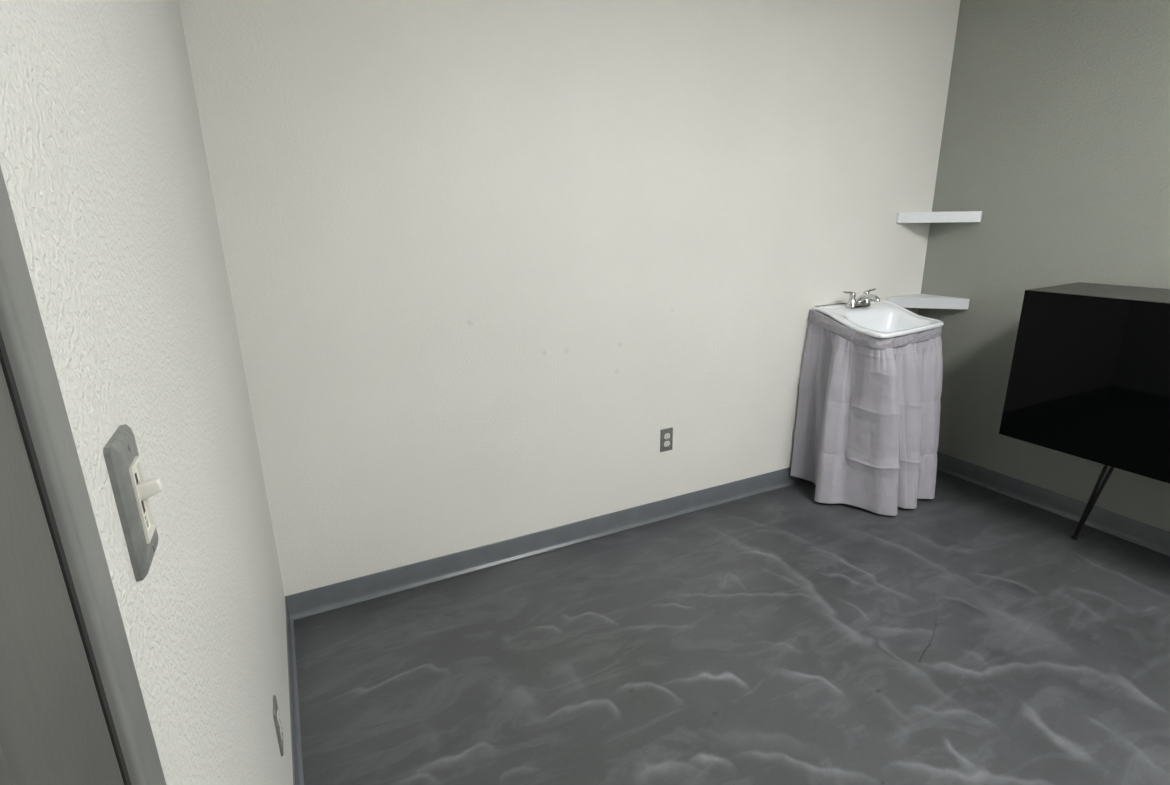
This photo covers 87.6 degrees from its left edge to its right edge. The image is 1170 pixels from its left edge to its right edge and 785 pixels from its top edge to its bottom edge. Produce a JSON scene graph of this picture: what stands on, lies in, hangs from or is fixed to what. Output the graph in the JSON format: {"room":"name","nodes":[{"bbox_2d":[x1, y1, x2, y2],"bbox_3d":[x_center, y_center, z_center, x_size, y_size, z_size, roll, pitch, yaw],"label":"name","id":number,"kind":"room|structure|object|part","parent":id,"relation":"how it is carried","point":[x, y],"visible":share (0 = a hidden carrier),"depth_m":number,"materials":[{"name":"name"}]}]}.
{"room":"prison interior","nodes":[
{"label":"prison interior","id":0,"kind":"room"},
{"bbox_2d":[0,0,292,784],"bbox_3d":[-0.525,-0.037,0.615,0.120,2.740,3.100,-9,18,-25],"label":"wall","id":1,"kind":"structure","parent":0,"point":[103,160],"depth_m":0.71,"materials":[{"name":"beige paint"}]},
{"bbox_2d":[0,363,123,784],"bbox_3d":[-0.111,0.444,0.070,0.110,2.052,0.883,-9,18,-25],"label":"door","id":2,"kind":"structure","parent":1,"relation":"in","point":[54,730],"depth_m":0.33,"materials":[{"name":"grey wood"}]},
{"bbox_2d":[0,166,165,784],"bbox_3d":[-0.167,0.432,0.042,0.113,2.109,0.973,-9,18,-25],"label":"trim","id":3,"kind":"structure","parent":1,"relation":"attached to","point":[26,361],"depth_m":0.39,"materials":[{"name":"grey wood"}]},
{"bbox_2d":[103,424,163,580],"bbox_3d":[-0.386,0.093,0.537,0.027,0.122,0.072,-9,18,-25],"label":"light switch","id":4,"kind":"object","parent":1,"relation":"attached to","point":[131,492],"visible":1,"depth_m":0.52,"materials":[{"name":"white plastic"}]},
{"bbox_2d":[273,695,283,756],"bbox_3d":[-0.700,0.760,1.394,0.008,0.116,0.070,-9,18,-25],"label":"wall outlet","id":5,"kind":"object","parent":1,"relation":"attached to","point":[276,716],"visible":1,"depth_m":1.37,"materials":[{"name":"white plastic"}]},
{"bbox_2d":[277,710,279,725],"bbox_3d":[-0.698,0.741,1.390,0.004,0.028,0.034,-9,18,-25],"label":"receptacle","id":6,"kind":"object","parent":5,"relation":"attached to","point":[278,716],"depth_m":1.38,"materials":[{"name":"white plastic"}]},
{"bbox_2d":[280,724,282,739],"bbox_3d":[-0.698,0.779,1.401,0.004,0.028,0.034,-9,18,-25],"label":"receptacle","id":7,"kind":"object","parent":5,"relation":"attached to","point":[281,732],"depth_m":1.39,"materials":[{"name":"white plastic"}]},
{"bbox_2d":[285,597,303,784],"bbox_3d":[-0.726,1.046,1.554,0.016,0.102,1.831,-9,18,-25],"label":"baseboard","id":8,"kind":"structure","parent":1,"relation":"attached to","point":[297,762],"depth_m":1.88,"materials":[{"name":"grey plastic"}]},
{"bbox_2d":[178,0,959,595],"bbox_3d":[0.364,-0.680,2.766,3.720,2.740,0.120,-9,18,-25],"label":"wall","id":9,"kind":"structure","parent":0,"point":[479,255],"depth_m":2.46,"materials":[{"name":"beige paint"}]},
{"bbox_2d":[285,467,806,619],"bbox_3d":[0.417,0.584,3.071,3.480,0.102,0.016,-9,18,-25],"label":"baseboard","id":10,"kind":"structure","parent":9,"relation":"attached to","point":[303,604],"depth_m":2.73,"materials":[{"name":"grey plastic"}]},
{"bbox_2d":[660,427,672,451],"bbox_3d":[0.398,0.230,2.966,0.070,0.116,0.008,-9,18,-25],"label":"wall outlet","id":11,"kind":"object","parent":9,"relation":"attached to","point":[666,435],"visible":1,"depth_m":2.96,"materials":[{"name":"white plastic"}]},
{"bbox_2d":[664,441,669,446],"bbox_3d":[0.399,0.249,2.970,0.034,0.028,0.004,-9,18,-25],"label":"receptacle","id":12,"kind":"object","parent":11,"relation":"attached to","point":[666,443],"depth_m":2.97,"materials":[{"name":"white plastic"}]},
{"bbox_2d":[813,288,943,337],"bbox_3d":[1.497,-0.344,3.086,0.613,0.317,0.504,-9,18,-25],"label":"basin","id":13,"kind":"object","parent":9,"relation":"attached to","point":[876,317],"visible":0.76,"depth_m":3.16,"materials":[{"name":"white ceramic"}]},
{"bbox_2d":[843,288,879,307],"bbox_3d":[1.459,-0.483,3.157,0.234,0.087,0.152,-9,18,-25],"label":"faucet","id":14,"kind":"object","parent":13,"relation":"on","point":[863,301],"depth_m":3.17,"materials":[{"name":"silver metal"}]},
{"bbox_2d":[790,310,942,515],"bbox_3d":[1.502,0.069,3.174,0.657,0.972,0.552,-9,18,-25],"label":"skirt","id":15,"kind":"object","parent":13,"relation":"hanging from","point":[866,433],"visible":0.96,"depth_m":3.02,"materials":[{"name":"grey fabric"}]},
{"bbox_2d":[887,294,969,308],"bbox_3d":[1.891,-0.494,3.373,0.284,0.056,0.290,-9,18,-25],"label":"corner shelf","id":16,"kind":"object","parent":9,"relation":"attached to","point":[913,300],"visible":0.8,"depth_m":3.37,"materials":[{"name":"white laminate"}]},
{"bbox_2d":[896,211,981,222],"bbox_3d":[1.881,-0.933,3.248,0.286,0.055,0.284,-9,18,-25],"label":"corner shelf","id":17,"kind":"object","parent":9,"relation":"attached to","point":[953,216],"visible":1,"depth_m":3.24,"materials":[{"name":"white laminate"}]},
{"bbox_2d":[294,470,1169,784],"bbox_3d":[1.108,1.007,1.758,3.480,0.001,3.100,-9,18,-25],"label":"floor","id":18,"kind":"structure","parent":0,"point":[780,636],"depth_m":2.10,"materials":[{"name":"concrete"}]},
{"bbox_2d":[999,282,1169,539],"bbox_3d":[2.356,0.218,2.353,0.484,1.138,1.230,-9,18,-25],"label":"cabinet","id":19,"kind":"object","parent":18,"relation":"on","point":[1089,377],"visible":1,"depth_m":2.42,"materials":[{"name":"black paint"}]},
{"bbox_3d":[2.211,0.476,2.628,0.090,0.490,0.281,10,20,34],"label":"leg","id":20,"kind":"part","parent":19,"relation":"part of","materials":[{"name":"black metal"}]},
{"bbox_2d":[918,0,1169,531],"bbox_3d":[2.694,-0.540,2.146,0.120,2.740,3.100,-9,18,-25],"label":"wall","id":21,"kind":"structure","parent":0,"point":[1056,127],"depth_m":2.92,"materials":[{"name":"grey paint"}]},
{"bbox_2d":[937,452,1169,555],"bbox_3d":[2.655,0.716,2.480,0.016,0.102,3.100,-9,18,-25],"label":"baseboard","id":22,"kind":"structure","parent":21,"relation":"attached to","point":[1140,533],"depth_m":3.05,"materials":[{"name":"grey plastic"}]}
]}

